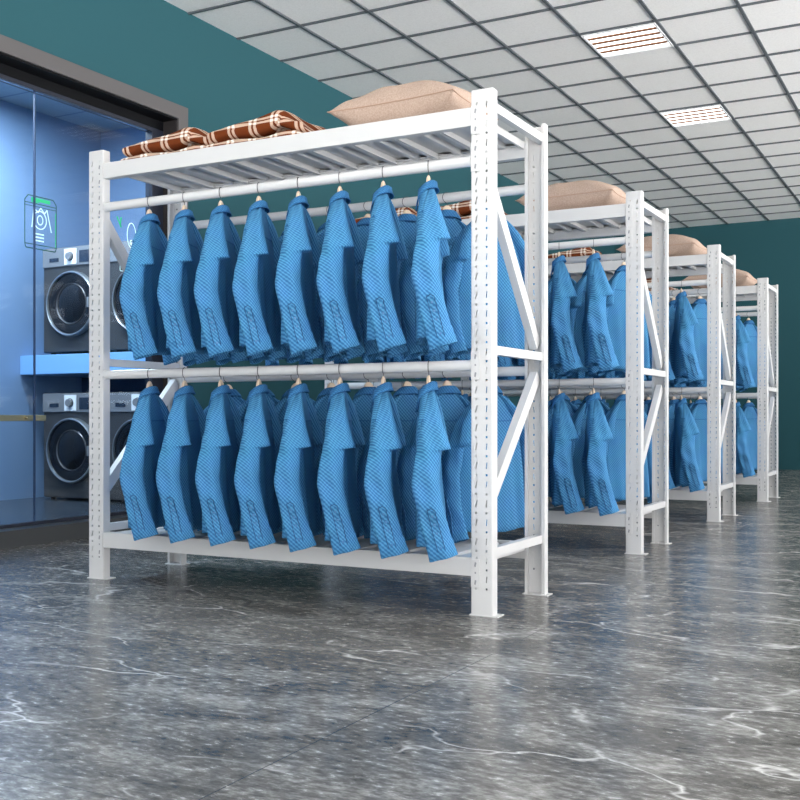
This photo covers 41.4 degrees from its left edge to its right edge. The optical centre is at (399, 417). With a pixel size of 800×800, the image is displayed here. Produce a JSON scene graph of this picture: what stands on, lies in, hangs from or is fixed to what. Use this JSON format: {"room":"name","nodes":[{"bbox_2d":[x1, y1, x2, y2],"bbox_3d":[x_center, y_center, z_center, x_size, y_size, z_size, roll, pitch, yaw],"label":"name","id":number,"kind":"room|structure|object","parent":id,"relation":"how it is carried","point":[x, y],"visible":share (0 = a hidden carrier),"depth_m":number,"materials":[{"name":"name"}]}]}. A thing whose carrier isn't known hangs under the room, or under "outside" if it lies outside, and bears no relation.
{"room":"laundry","nodes":[
{"label":"laundry","id":0,"kind":"room"},
{"bbox_2d":[0,100,100,500],"bbox_3d":[-3.953,-0.890,7.130,0.100,3.290,5.250,0,0,28],"label":"wall","id":1,"kind":"structure","parent":0,"point":[63,148],"depth_m":8.69,"materials":[{"name":"blue paint"}]},
{"bbox_2d":[0,497,125,524],"bbox_3d":[-3.187,0.715,6.718,1.840,0.100,5.250,0,0,28],"label":"floor","id":2,"kind":"structure","parent":0,"point":[14,510],"depth_m":7.71,"materials":[{"name":"tile"}]},
{"bbox_2d":[43,392,99,498],"bbox_3d":[-2.474,0.234,8.644,0.660,0.860,0.642,0,0,28],"label":"washing machine","id":3,"kind":"object","parent":2,"relation":"on","point":[66,425],"visible":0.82,"depth_m":8.41,"materials":[{"name":"grey metal"}]},
{"bbox_2d":[20,352,144,391],"bbox_3d":[-2.102,0.081,8.596,1.764,1.162,0.907,0,0,28],"label":"shelf","id":4,"kind":"object","parent":2,"relation":"on","point":[60,365],"visible":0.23,"depth_m":8.48,"materials":[{"name":"blue laminate"}]},
{"bbox_2d":[43,245,125,354],"bbox_3d":[-2.474,-0.931,8.644,0.660,0.860,0.642,0,0,28],"label":"washing machine","id":5,"kind":"object","parent":4,"relation":"on","point":[66,270],"visible":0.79,"depth_m":8.41,"materials":[{"name":"grey metal"}]},
{"bbox_2d":[110,241,131,351],"bbox_3d":[-1.853,-0.931,8.310,0.660,0.860,0.642,0,0,28],"label":"washing machine","id":6,"kind":"object","parent":4,"relation":"on","point":[118,334],"visible":0.09,"depth_m":8.19,"materials":[{"name":"grey metal"}]},
{"bbox_2d":[110,392,139,502],"bbox_3d":[-1.853,0.234,8.310,0.660,0.860,0.642,0,0,28],"label":"washing machine","id":7,"kind":"object","parent":2,"relation":"on","point":[123,405],"visible":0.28,"depth_m":8.16,"materials":[{"name":"grey metal"}]},
{"bbox_2d":[0,82,129,131],"bbox_3d":[-3.150,-2.585,6.755,1.870,0.100,5.350,0,0,28],"label":"ceiling","id":8,"kind":"structure","parent":0,"point":[8,93],"depth_m":8.74,"materials":[{"name":"blue paint"}]},
{"bbox_2d":[101,127,144,240],"bbox_3d":[-1.906,-0.890,9.066,1.870,3.290,0.100,0,0,28],"label":"wall","id":9,"kind":"structure","parent":0,"point":[114,141],"depth_m":9.29,"materials":[{"name":"blue paint"}]},
{"bbox_2d":[0,0,613,409],"bbox_3d":[-1.434,-1.054,7.790,0.170,3.618,20.000,0,0,28],"label":"wall","id":10,"kind":"structure","parent":0,"point":[155,47],"depth_m":7.68,"materials":[{"name":"teal paint"}]},
{"bbox_2d":[0,514,130,548],"bbox_3d":[-2.516,0.705,5.812,0.200,0.100,3.690,0,0,28],"label":"trim","id":11,"kind":"structure","parent":10,"relation":"attached to","point":[13,537],"depth_m":6.35,"materials":[{"name":"grey"}]},
{"bbox_2d":[0,34,187,528],"bbox_3d":[-2.502,-0.713,5.804,0.193,2.936,3.890,0,0,28],"label":"door frame","id":12,"kind":"structure","parent":10,"relation":"in","point":[23,66],"depth_m":6.69,"materials":[{"name":"grey metal"}]},
{"bbox_2d":[24,194,56,252],"bbox_3d":[-2.208,-1.190,6.503,0.001,0.326,0.256,0,0,28],"label":"sticker","id":13,"kind":"object","parent":12,"relation":"attached to","point":[38,200],"visible":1,"depth_m":6.51,"materials":[{"name":"green"}]},
{"bbox_2d":[316,217,420,361],"bbox_3d":[-0.145,-0.585,4.905,0.564,0.676,0.172,0,0,-42],"label":"shirt","id":14,"kind":"object","parent":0,"point":[363,224],"visible":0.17,"depth_m":4.84,"materials":[{"name":"fabric"}]},
{"bbox_2d":[0,469,799,799],"bbox_3d":[2.430,0.805,5.654,9.000,0.100,19.900,0,0,28],"label":"floor","id":15,"kind":"structure","parent":0,"point":[672,671],"depth_m":3.07,"materials":[{"name":"grey stone"}]},
{"bbox_2d":[87,87,552,617],"bbox_3d":[-0.407,-0.245,4.739,2.084,2.000,0.611,0,0,28],"label":"clothes rack","id":16,"kind":"object","parent":15,"relation":"on","point":[465,137],"visible":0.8,"depth_m":4.51,"materials":[{"name":"white metal"}]},
{"bbox_2d":[146,196,151,213],"bbox_3d":[-1.137,-0.876,4.812,0.020,0.259,0.296,0,0,8],"label":"clothes hanger","id":17,"kind":"object","parent":16,"relation":"hanging from","point":[148,210],"visible":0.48,"depth_m":4.79,"materials":[{"name":"brown wood"}]},
{"bbox_2d":[119,213,180,364],"bbox_3d":[-1.106,-0.584,4.805,0.188,0.668,0.558,0,0,8],"label":"shirt","id":18,"kind":"object","parent":17,"relation":"hanging from","point":[139,302],"visible":0.8,"depth_m":4.61,"materials":[{"name":"fabric"}]},
{"bbox_2d":[146,368,152,387],"bbox_3d":[-1.137,-0.094,4.812,0.020,0.259,0.296,0,0,8],"label":"clothes hanger","id":19,"kind":"object","parent":16,"relation":"hanging from","point":[149,383],"visible":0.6,"depth_m":4.80,"materials":[{"name":"beige wood"}]},
{"bbox_2d":[120,386,169,540],"bbox_3d":[-1.106,0.198,4.805,0.188,0.668,0.558,0,0,8],"label":"shirt","id":20,"kind":"object","parent":19,"relation":"hanging from","point":[142,451],"visible":0.78,"depth_m":4.60,"materials":[{"name":"fabric"}]},
{"bbox_2d":[120,127,212,160],"bbox_3d":[-0.979,-1.251,5.018,0.527,0.144,0.448,0,0,28],"label":"plaid blanket","id":21,"kind":"object","parent":16,"relation":"on","point":[188,138],"visible":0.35,"depth_m":4.83,"materials":[{"name":"brown fabric"}]},
{"bbox_2d":[181,367,187,386],"bbox_3d":[-0.958,-0.094,4.716,0.020,0.259,0.296,0,0,8],"label":"clothes hanger","id":22,"kind":"object","parent":16,"relation":"hanging from","point":[184,383],"visible":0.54,"depth_m":4.70,"materials":[{"name":"beige wood"}]},
{"bbox_2d":[156,385,205,543],"bbox_3d":[-0.928,0.198,4.708,0.189,0.668,0.558,0,0,8],"label":"shirt","id":23,"kind":"object","parent":22,"relation":"hanging from","point":[181,445],"visible":0.82,"depth_m":4.51,"materials":[{"name":"fabric"}]},
{"bbox_2d":[218,366,223,386],"bbox_3d":[-0.779,-0.094,4.620,0.020,0.259,0.296,0,0,7],"label":"clothes hanger","id":24,"kind":"object","parent":16,"relation":"hanging from","point":[220,383],"visible":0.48,"depth_m":4.60,"materials":[{"name":"beige wood"}]},
{"bbox_2d":[195,385,242,545],"bbox_3d":[-0.749,0.198,4.613,0.189,0.668,0.558,0,0,7],"label":"shirt","id":25,"kind":"object","parent":24,"relation":"hanging from","point":[223,431],"visible":0.89,"depth_m":4.41,"materials":[{"name":"fabric"}]},
{"bbox_2d":[256,182,260,200],"bbox_3d":[-0.600,-0.876,4.524,0.020,0.259,0.296,0,0,9],"label":"clothes hanger","id":26,"kind":"object","parent":16,"relation":"hanging from","point":[258,198],"visible":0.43,"depth_m":4.50,"materials":[{"name":"beige wood"}]},
{"bbox_2d":[232,200,286,361],"bbox_3d":[-0.570,-0.584,4.516,0.189,0.668,0.558,0,0,9],"label":"shirt","id":27,"kind":"object","parent":26,"relation":"hanging from","point":[253,285],"visible":0.89,"depth_m":4.32,"materials":[{"name":"fabric"}]},
{"bbox_2d":[256,365,261,385],"bbox_3d":[-0.600,-0.094,4.524,0.020,0.259,0.296,0,0,7],"label":"clothes hanger","id":28,"kind":"object","parent":16,"relation":"hanging from","point":[258,382],"visible":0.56,"depth_m":4.50,"materials":[{"name":"beige wood"}]},
{"bbox_2d":[234,384,282,548],"bbox_3d":[-0.570,0.198,4.517,0.188,0.668,0.558,0,0,7],"label":"shirt","id":29,"kind":"object","parent":28,"relation":"hanging from","point":[261,518],"visible":0.96,"depth_m":4.31,"materials":[{"name":"fabric"}]},
{"bbox_2d":[205,110,324,147],"bbox_3d":[-0.543,-1.256,4.784,0.516,0.154,0.448,0,0,28],"label":"plaid blanket","id":30,"kind":"object","parent":16,"relation":"on","point":[277,123],"visible":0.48,"depth_m":4.60,"materials":[{"name":"brown fabric"}]},
{"bbox_2d":[296,177,300,196],"bbox_3d":[-0.422,-0.876,4.428,0.020,0.259,0.296,0,0,8],"label":"clothes hanger","id":31,"kind":"object","parent":16,"relation":"hanging from","point":[298,193],"visible":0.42,"depth_m":4.41,"materials":[{"name":"beige wood"}]},
{"bbox_2d":[275,195,324,360],"bbox_3d":[-0.391,-0.584,4.420,0.188,0.668,0.558,0,0,8],"label":"shirt","id":32,"kind":"object","parent":31,"relation":"hanging from","point":[297,266],"visible":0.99,"depth_m":4.21,"materials":[{"name":"fabric"}]},
{"bbox_2d":[296,364,300,384],"bbox_3d":[-0.422,-0.094,4.428,0.020,0.259,0.296,0,0,9],"label":"clothes hanger","id":33,"kind":"object","parent":16,"relation":"hanging from","point":[298,381],"visible":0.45,"depth_m":4.41,"materials":[{"name":"beige wood"}]},
{"bbox_2d":[274,383,324,551],"bbox_3d":[-0.391,0.198,4.420,0.188,0.668,0.558,0,0,9],"label":"shirt","id":34,"kind":"object","parent":33,"relation":"hanging from","point":[295,477],"visible":0.99,"depth_m":4.22,"materials":[{"name":"fabric"}]},
{"bbox_2d":[326,374,334,387],"bbox_3d":[-0.324,-0.094,5.013,0.296,0.259,0.020,0,0,-37],"label":"clothes hanger","id":35,"kind":"object","parent":16,"relation":"hanging from","point":[331,384],"visible":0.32,"depth_m":5.01,"materials":[{"name":"beige wood"}]},
{"bbox_2d":[313,387,333,494],"bbox_3d":[-0.323,0.197,5.001,0.172,0.676,0.564,0,0,45],"label":"shirt","id":36,"kind":"object","parent":35,"relation":"hanging from","point":[320,405],"visible":0.18,"depth_m":4.95,"materials":[{"name":"fabric"}]},
{"bbox_2d":[337,172,341,191],"bbox_3d":[-0.243,-0.876,4.331,0.020,0.259,0.296,0,0,10],"label":"clothes hanger","id":37,"kind":"object","parent":16,"relation":"hanging from","point":[339,187],"visible":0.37,"depth_m":4.31,"materials":[{"name":"beige wood"}]},
{"bbox_2d":[316,190,365,359],"bbox_3d":[-0.213,-0.584,4.323,0.189,0.668,0.558,0,0,10],"label":"shirt","id":38,"kind":"object","parent":37,"relation":"hanging from","point":[342,252],"visible":1,"depth_m":4.11,"materials":[{"name":"fabric"}]},
{"bbox_2d":[337,363,342,384],"bbox_3d":[-0.243,-0.094,4.331,0.020,0.259,0.296,0,0,9],"label":"clothes hanger","id":39,"kind":"object","parent":16,"relation":"hanging from","point":[340,381],"visible":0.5,"depth_m":4.31,"materials":[{"name":"beige wood"}]},
{"bbox_2d":[317,383,365,555],"bbox_3d":[-0.213,0.198,4.323,0.188,0.668,0.558,0,0,9],"label":"shirt","id":40,"kind":"object","parent":39,"relation":"hanging from","point":[337,486],"visible":1,"depth_m":4.11,"materials":[{"name":"fabric"}]},
{"bbox_2d":[363,373,372,386],"bbox_3d":[-0.145,-0.094,4.917,0.296,0.259,0.020,0,0,-33],"label":"clothes hanger","id":41,"kind":"object","parent":16,"relation":"hanging from","point":[367,384],"visible":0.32,"depth_m":4.91,"materials":[{"name":"beige wood"}]},
{"bbox_2d":[317,387,376,535],"bbox_3d":[-0.145,0.197,4.905,0.564,0.676,0.172,0,0,-41],"label":"shirt","id":42,"kind":"object","parent":41,"relation":"hanging from","point":[362,400],"visible":0.16,"depth_m":4.87,"materials":[{"name":"fabric"}]},
{"bbox_2d":[381,166,385,186],"bbox_3d":[-0.064,-0.876,4.235,0.020,0.259,0.296,0,0,10],"label":"clothes hanger","id":43,"kind":"object","parent":16,"relation":"hanging from","point":[382,182],"visible":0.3,"depth_m":4.21,"materials":[{"name":"beige wood"}]},
{"bbox_2d":[362,185,407,358],"bbox_3d":[-0.034,-0.584,4.227,0.188,0.668,0.558,0,0,10],"label":"shirt","id":44,"kind":"object","parent":43,"relation":"hanging from","point":[385,249],"visible":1,"depth_m":4.00,"materials":[{"name":"fabric"}]},
{"bbox_2d":[381,362,385,383],"bbox_3d":[-0.064,-0.094,4.235,0.020,0.259,0.296,0,0,8],"label":"clothes hanger","id":45,"kind":"object","parent":16,"relation":"hanging from","point":[383,380],"visible":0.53,"depth_m":4.21,"materials":[{"name":"beige wood"}]},
{"bbox_2d":[364,382,408,558],"bbox_3d":[-0.034,0.198,4.228,0.188,0.668,0.558,0,0,7],"label":"shirt","id":46,"kind":"object","parent":45,"relation":"hanging from","point":[381,484],"visible":1,"depth_m":4.00,"materials":[{"name":"fabric"}]},
{"bbox_2d":[402,373,411,386],"bbox_3d":[0.034,-0.094,4.821,0.296,0.259,0.020,0,0,-36],"label":"clothes hanger","id":47,"kind":"object","parent":16,"relation":"hanging from","point":[406,383],"visible":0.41,"depth_m":4.81,"materials":[{"name":"beige wood"}]},
{"bbox_2d":[357,386,418,538],"bbox_3d":[0.034,0.197,4.809,0.564,0.676,0.172,0,0,-44],"label":"shirt","id":48,"kind":"object","parent":47,"relation":"hanging from","point":[405,398],"visible":0.28,"depth_m":4.76,"materials":[{"name":"fabric"}]},
{"bbox_2d":[327,80,498,125],"bbox_3d":[0.067,-1.282,4.466,0.601,0.206,0.456,0,0,31],"label":"cushion","id":49,"kind":"object","parent":16,"relation":"on","point":[422,97],"visible":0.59,"depth_m":4.28,"materials":[{"name":"beige fabric"}]},
{"bbox_2d":[426,360,430,383],"bbox_3d":[0.115,-0.094,4.139,0.020,0.259,0.296,0,0,7],"label":"clothes hanger","id":50,"kind":"object","parent":16,"relation":"hanging from","point":[428,379],"visible":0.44,"depth_m":4.12,"materials":[{"name":"beige wood"}]},
{"bbox_2d":[411,381,457,561],"bbox_3d":[0.145,0.198,4.132,0.189,0.668,0.558,0,0,7],"label":"shirt","id":51,"kind":"object","parent":50,"relation":"hanging from","point":[432,528],"visible":1,"depth_m":3.89,"materials":[{"name":"fabric"}]},
{"bbox_2d":[442,372,451,385],"bbox_3d":[0.213,-0.094,4.724,0.296,0.259,0.020,0,0,-33],"label":"clothes hanger","id":52,"kind":"object","parent":16,"relation":"hanging from","point":[446,382],"visible":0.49,"depth_m":4.72,"materials":[{"name":"beige wood"}]},
{"bbox_2d":[397,385,469,540],"bbox_3d":[0.212,0.197,4.712,0.564,0.676,0.172,0,0,-41],"label":"shirt","id":53,"kind":"object","parent":52,"relation":"hanging from","point":[452,403],"visible":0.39,"depth_m":4.57,"materials":[{"name":"fabric"}]},
{"label":"clothes hanger","id":54,"kind":"object","parent":16,"relation":"hanging from","visible":0},
{"bbox_2d":[157,209,213,363],"bbox_3d":[-0.927,-0.584,4.709,0.188,0.668,0.558,0,0,7],"label":"shirt","id":55,"kind":"object","parent":54,"relation":"hanging from","point":[175,290],"visible":0.89,"depth_m":4.50,"materials":[{"name":"fabric"}]},
{"bbox_3d":[-0.502,-0.876,5.109,0.296,0.259,0.020,0,0,-33],"label":"clothes hanger","id":56,"kind":"object","parent":16,"relation":"hanging from","visible":0},
{"bbox_2d":[249,231,347,363],"bbox_3d":[-0.503,-0.585,5.097,0.564,0.676,0.172,0,0,-42],"label":"shirt","id":57,"kind":"object","parent":56,"relation":"hanging from","point":[254,359],"visible":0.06,"depth_m":4.98,"materials":[{"name":"fabric"}]},
{"label":"clothes hanger","id":58,"kind":"object","parent":16,"relation":"hanging from","visible":0},
{"bbox_2d":[280,222,383,362],"bbox_3d":[-0.324,-0.585,5.001,0.564,0.676,0.172,0,0,-43],"label":"shirt","id":59,"kind":"object","parent":58,"relation":"hanging from","point":[290,358],"visible":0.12,"depth_m":4.93,"materials":[{"name":"fabric"}]},
{"bbox_3d":[0.391,-0.876,4.628,0.296,0.259,0.020,0,0,-35],"label":"clothes hanger","id":60,"kind":"object","parent":16,"relation":"hanging from","visible":0},
{"bbox_2d":[442,208,534,358],"bbox_3d":[0.391,-0.585,4.616,0.564,0.676,0.172,0,0,-43],"label":"shirt","id":61,"kind":"object","parent":60,"relation":"hanging from","point":[456,276],"visible":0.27,"depth_m":4.52,"materials":[{"name":"fabric"}]},
{"bbox_2d":[325,190,671,554],"bbox_3d":[0.570,-0.245,6.553,2.084,2.000,0.611,0,0,28],"label":"clothes rack","id":62,"kind":"object","parent":15,"relation":"on","point":[626,219],"visible":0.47,"depth_m":6.04,"materials":[{"name":"white metal"}]},
{"bbox_2d":[440,200,507,218],"bbox_3d":[0.433,-1.256,6.598,0.516,0.154,0.448,0,0,28],"label":"plaid blanket","id":63,"kind":"object","parent":62,"relation":"on","point":[463,208],"visible":0.06,"depth_m":6.39,"materials":[{"name":"brown fabric"}]},
{"bbox_2d":[515,180,630,210],"bbox_3d":[1.052,-1.282,6.275,0.601,0.206,0.456,0,0,31],"label":"cushion","id":64,"kind":"object","parent":62,"relation":"on","point":[581,193],"visible":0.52,"depth_m":6.08,"materials":[{"name":"beige fabric"}]},
{"bbox_2d":[461,244,737,521],"bbox_3d":[1.546,-0.245,8.367,2.084,2.000,0.611,0,0,28],"label":"clothes rack","id":65,"kind":"object","parent":15,"relation":"on","point":[707,264],"visible":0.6,"depth_m":7.89,"materials":[{"name":"white metal"}]},
{"bbox_2d":[548,247,602,263],"bbox_3d":[1.409,-1.256,8.412,0.516,0.154,0.448,0,0,28],"label":"plaid blanket","id":66,"kind":"object","parent":65,"relation":"on","point":[586,251],"visible":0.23,"depth_m":8.21,"materials":[{"name":"brown fabric"}]},
{"bbox_2d":[616,234,706,258],"bbox_3d":[2.020,-1.282,8.094,0.601,0.206,0.456,0,0,31],"label":"cushion","id":67,"kind":"object","parent":65,"relation":"on","point":[679,245],"visible":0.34,"depth_m":7.87,"materials":[{"name":"beige fabric"}]},
{"bbox_2d":[549,278,779,501],"bbox_3d":[2.522,-0.245,10.181,2.084,2.000,0.611,0,0,28],"label":"clothes rack","id":68,"kind":"object","parent":15,"relation":"on","point":[766,471],"visible":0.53,"depth_m":9.53,"materials":[{"name":"white metal"}]},
{"bbox_2d":[682,268,756,288],"bbox_3d":[3.005,-1.282,9.903,0.601,0.206,0.456,0,0,31],"label":"cushion","id":69,"kind":"object","parent":68,"relation":"on","point":[743,278],"visible":0.3,"depth_m":9.73,"materials":[{"name":"beige fabric"}]},
{"label":"clothes hanger","id":70,"kind":"object","parent":68,"relation":"hanging from","visible":0},
{"bbox_2d":[732,315,755,388],"bbox_3d":[3.074,-0.584,9.573,0.189,0.668,0.558,0,0,9],"label":"shirt","id":71,"kind":"object","parent":70,"relation":"hanging from","point":[744,378],"visible":0.67,"depth_m":9.34,"materials":[{"name":"fabric"}]},
{"bbox_3d":[3.320,-0.876,10.070,0.296,0.259,0.020,0,0,-35],"label":"clothes hanger","id":72,"kind":"object","parent":68,"relation":"hanging from","visible":0},
{"bbox_2d":[736,320,764,390],"bbox_3d":[3.320,-0.585,10.058,0.564,0.676,0.172,0,0,-43],"label":"shirt","id":73,"kind":"object","parent":72,"relation":"hanging from","point":[749,325],"visible":0.29,"depth_m":10.04,"materials":[{"name":"fabric"}]},
{"label":"clothes hanger","id":74,"kind":"object","parent":68,"relation":"hanging from","visible":0},
{"bbox_2d":[727,402,754,477],"bbox_3d":[3.074,0.198,9.573,0.188,0.668,0.558,0,0,9],"label":"shirt","id":75,"kind":"object","parent":74,"relation":"hanging from","point":[743,461],"visible":0.56,"depth_m":9.34,"materials":[{"name":"fabric"}]},
{"bbox_3d":[3.320,-0.094,10.070,0.296,0.259,0.020,0,0,-36],"label":"clothes hanger","id":76,"kind":"object","parent":68,"relation":"hanging from","visible":0},
{"bbox_2d":[736,402,764,473],"bbox_3d":[3.320,0.197,10.058,0.564,0.676,0.172,0,0,-44],"label":"shirt","id":77,"kind":"object","parent":76,"relation":"hanging from","point":[750,412],"visible":0.27,"depth_m":10.04,"materials":[{"name":"fabric"}]},
{"bbox_2d":[357,213,459,360],"bbox_3d":[0.033,-0.585,4.809,0.564,0.676,0.172,0,0,-41],"label":"shirt","id":78,"kind":"object","parent":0,"point":[407,221],"visible":0.23,"depth_m":4.70,"materials":[{"name":"fabric"}]},
{"bbox_2d":[399,209,499,361],"bbox_3d":[0.212,-0.585,4.712,0.564,0.676,0.172,0,0,-43],"label":"shirt","id":79,"kind":"object","parent":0,"point":[452,219],"visible":0.3,"depth_m":4.55,"materials":[{"name":"fabric"}]},
{"bbox_2d":[164,0,799,228],"bbox_3d":[2.453,-2.934,5.698,9.000,0.142,20.000,0,0,28],"label":"ceiling","id":80,"kind":"structure","parent":0,"point":[250,17],"depth_m":8.74,"materials":[{"name":"white tile"}]},
{"bbox_2d":[187,0,799,227],"bbox_3d":[2.505,-2.857,5.614,8.830,0.012,19.900,0,0,28],"label":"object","id":81,"kind":"structure","parent":80,"relation":"attached to","point":[738,5],"depth_m":8.91,"materials":[{"name":"grey"}]},
{"bbox_2d":[581,22,673,57],"bbox_3d":[1.726,-2.853,8.013,0.555,0.020,0.544,0,0,28],"label":"recessed light","id":82,"kind":"object","parent":80,"relation":"in","point":[645,37],"visible":1,"depth_m":8.00,"materials":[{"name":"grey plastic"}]},
{"bbox_2d":[659,104,731,126],"bbox_3d":[2.802,-2.853,10.012,0.555,0.020,0.544,0,0,28],"label":"recessed light","id":83,"kind":"object","parent":80,"relation":"in","point":[713,113],"visible":1,"depth_m":10.00,"materials":[{"name":"white plastic"}]},
{"bbox_2d":[614,218,799,469],"bbox_3d":[7.249,-1.054,14.428,8.830,3.618,0.120,0,0,28],"label":"wall","id":84,"kind":"structure","parent":0,"point":[770,249],"depth_m":15.30,"materials":[{"name":"teal paint"}]},
{"label":"clothes hanger","id":85,"kind":"object","parent":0,"visible":0},
{"bbox_2d":[275,388,314,452],"bbox_3d":[-0.502,0.197,5.097,0.564,0.676,0.172,0,0,-45],"label":"shirt","id":86,"kind":"object","parent":85,"relation":"hanging from","point":[280,408],"visible":0.06,"depth_m":5.04,"materials":[{"name":"fabric"}]},
{"bbox_3d":[-0.779,-0.876,4.620,0.020,0.259,0.296,0,0,8],"label":"clothes hanger","id":87,"kind":"object","parent":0,"visible":0},
{"bbox_2d":[194,205,249,362],"bbox_3d":[-0.749,-0.584,4.612,0.188,0.668,0.558,0,0,8],"label":"shirt","id":88,"kind":"object","parent":87,"relation":"hanging from","point":[213,293],"visible":0.89,"depth_m":4.41,"materials":[{"name":"fabric"}]},
{"label":"clothes hanger","id":89,"kind":"object","parent":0,"visible":0},
{"bbox_2d":[441,386,534,542],"bbox_3d":[0.392,0.197,4.616,0.564,0.676,0.172,0,0,-45],"label":"shirt","id":90,"kind":"object","parent":89,"relation":"hanging from","point":[456,462],"visible":0.56,"depth_m":4.52,"materials":[{"name":"fabric"}]},
{"bbox_3d":[0.912,-0.876,6.049,0.020,0.259,0.296,0,0,9],"label":"clothes hanger","id":91,"kind":"object","parent":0,"visible":0},
{"bbox_2d":[549,255,582,375],"bbox_3d":[0.942,-0.584,6.041,0.188,0.668,0.558,0,0,9],"label":"shirt","id":92,"kind":"object","parent":91,"relation":"hanging from","point":[565,357],"visible":1,"depth_m":5.81,"materials":[{"name":"fabric"}]},
{"bbox_3d":[1.091,-0.876,5.953,0.020,0.259,0.296,0,0,9],"label":"clothes hanger","id":93,"kind":"object","parent":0,"visible":0},
{"bbox_2d":[582,253,618,374],"bbox_3d":[1.121,-0.584,5.945,0.188,0.668,0.558,0,0,9],"label":"shirt","id":94,"kind":"object","parent":93,"relation":"hanging from","point":[600,355],"visible":1,"depth_m":5.72,"materials":[{"name":"fabric"}]},
{"label":"clothes hanger","id":95,"kind":"object","parent":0,"visible":0},
{"bbox_2d":[548,272,596,377],"bbox_3d":[1.010,-0.585,6.623,0.564,0.676,0.172,0,0,-42],"label":"shirt","id":96,"kind":"object","parent":95,"relation":"hanging from","point":[550,369],"visible":0.13,"depth_m":6.53,"materials":[{"name":"fabric"}]},
{"label":"clothes hanger","id":97,"kind":"object","parent":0,"visible":0},
{"bbox_2d":[566,269,625,377],"bbox_3d":[1.189,-0.585,6.526,0.564,0.676,0.172,0,0,-44],"label":"shirt","id":98,"kind":"object","parent":97,"relation":"hanging from","point":[577,307],"visible":0.23,"depth_m":6.42,"materials":[{"name":"fabric"}]},
{"bbox_3d":[1.368,-0.876,6.442,0.296,0.259,0.020,0,0,-34],"label":"clothes hanger","id":99,"kind":"object","parent":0,"visible":0},
{"bbox_2d":[597,265,658,376],"bbox_3d":[1.367,-0.585,6.430,0.564,0.676,0.172,0,0,-42],"label":"shirt","id":100,"kind":"object","parent":99,"relation":"hanging from","point":[616,303],"visible":0.22,"depth_m":6.36,"materials":[{"name":"fabric"}]},
{"label":"clothes hanger","id":101,"kind":"object","parent":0,"visible":0},
{"bbox_2d":[548,392,584,514],"bbox_3d":[0.943,0.198,6.042,0.188,0.668,0.558,0,0,7],"label":"shirt","id":102,"kind":"object","parent":101,"relation":"hanging from","point":[564,490],"visible":1,"depth_m":5.82,"materials":[{"name":"fabric"}]},
{"label":"clothes hanger","id":103,"kind":"object","parent":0,"visible":0},
{"bbox_2d":[582,392,618,515],"bbox_3d":[1.121,0.198,5.945,0.188,0.668,0.558,0,0,9],"label":"shirt","id":104,"kind":"object","parent":103,"relation":"hanging from","point":[598,489],"visible":1,"depth_m":5.72,"materials":[{"name":"fabric"}]},
{"label":"clothes hanger","id":105,"kind":"object","parent":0,"visible":0},
{"bbox_2d":[548,395,577,496],"bbox_3d":[1.010,0.197,6.623,0.564,0.676,0.172,0,0,-42],"label":"shirt","id":106,"kind":"object","parent":105,"relation":"hanging from","point":[572,408],"visible":0.14,"depth_m":6.55,"materials":[{"name":"fabric"}]},
{"bbox_3d":[1.189,-0.094,6.538,0.296,0.259,0.020,0,0,-34],"label":"clothes hanger","id":107,"kind":"object","parent":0,"visible":0},
{"bbox_2d":[572,394,621,501],"bbox_3d":[1.188,0.197,6.526,0.564,0.676,0.172,0,0,-42],"label":"shirt","id":108,"kind":"object","parent":107,"relation":"hanging from","point":[579,418],"visible":0.16,"depth_m":6.43,"materials":[{"name":"fabric"}]},
{"label":"clothes hanger","id":109,"kind":"object","parent":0,"visible":0},
{"bbox_2d":[605,394,658,502],"bbox_3d":[1.367,0.197,6.430,0.564,0.676,0.172,0,0,-44],"label":"shirt","id":110,"kind":"object","parent":109,"relation":"hanging from","point":[616,416],"visible":0.34,"depth_m":6.36,"materials":[{"name":"fabric"}]},
{"label":"clothes hanger","id":111,"kind":"object","parent":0,"visible":0},
{"bbox_2d":[670,291,703,383],"bbox_3d":[2.097,-0.584,7.759,0.188,0.668,0.558,0,0,9],"label":"shirt","id":112,"kind":"object","parent":111,"relation":"hanging from","point":[684,361],"visible":0.99,"depth_m":7.57,"materials":[{"name":"fabric"}]},
{"label":"clothes hanger","id":113,"kind":"object","parent":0,"visible":0},
{"bbox_2d":[664,300,699,385],"bbox_3d":[2.165,-0.585,8.340,0.564,0.676,0.172,0,0,-44],"label":"shirt","id":114,"kind":"object","parent":113,"relation":"hanging from","point":[672,309],"visible":0.11,"depth_m":8.30,"materials":[{"name":"fabric"}]},
{"label":"clothes hanger","id":115,"kind":"object","parent":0,"visible":0},
{"bbox_2d":[411,180,457,356],"bbox_3d":[0.145,-0.584,4.132,0.189,0.668,0.558,0,0,8],"label":"shirt","id":116,"kind":"object","parent":115,"relation":"hanging from","point":[433,327],"visible":1,"depth_m":3.90,"materials":[{"name":"fabric"}]},
{"label":"clothes hanger","id":117,"kind":"object","parent":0,"visible":0},
{"bbox_2d":[680,299,722,385],"bbox_3d":[2.343,-0.585,8.244,0.564,0.676,0.172,0,0,-41],"label":"shirt","id":118,"kind":"object","parent":117,"relation":"hanging from","point":[699,306],"visible":0.35,"depth_m":8.21,"materials":[{"name":"fabric"}]},
{"label":"clothes hanger","id":119,"kind":"object","parent":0,"visible":0},
{"bbox_2d":[669,398,704,491],"bbox_3d":[2.098,0.198,7.760,0.188,0.668,0.558,0,0,7],"label":"shirt","id":120,"kind":"object","parent":119,"relation":"hanging from","point":[684,469],"visible":1,"depth_m":7.58,"materials":[{"name":"fabric"}]},
{"label":"clothes hanger","id":121,"kind":"object","parent":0,"visible":0},
{"bbox_2d":[682,399,722,486],"bbox_3d":[2.344,0.197,8.244,0.564,0.676,0.172,0,0,-44],"label":"shirt","id":122,"kind":"object","parent":121,"relation":"hanging from","point":[698,410],"visible":0.22,"depth_m":8.21,"materials":[{"name":"fabric"}]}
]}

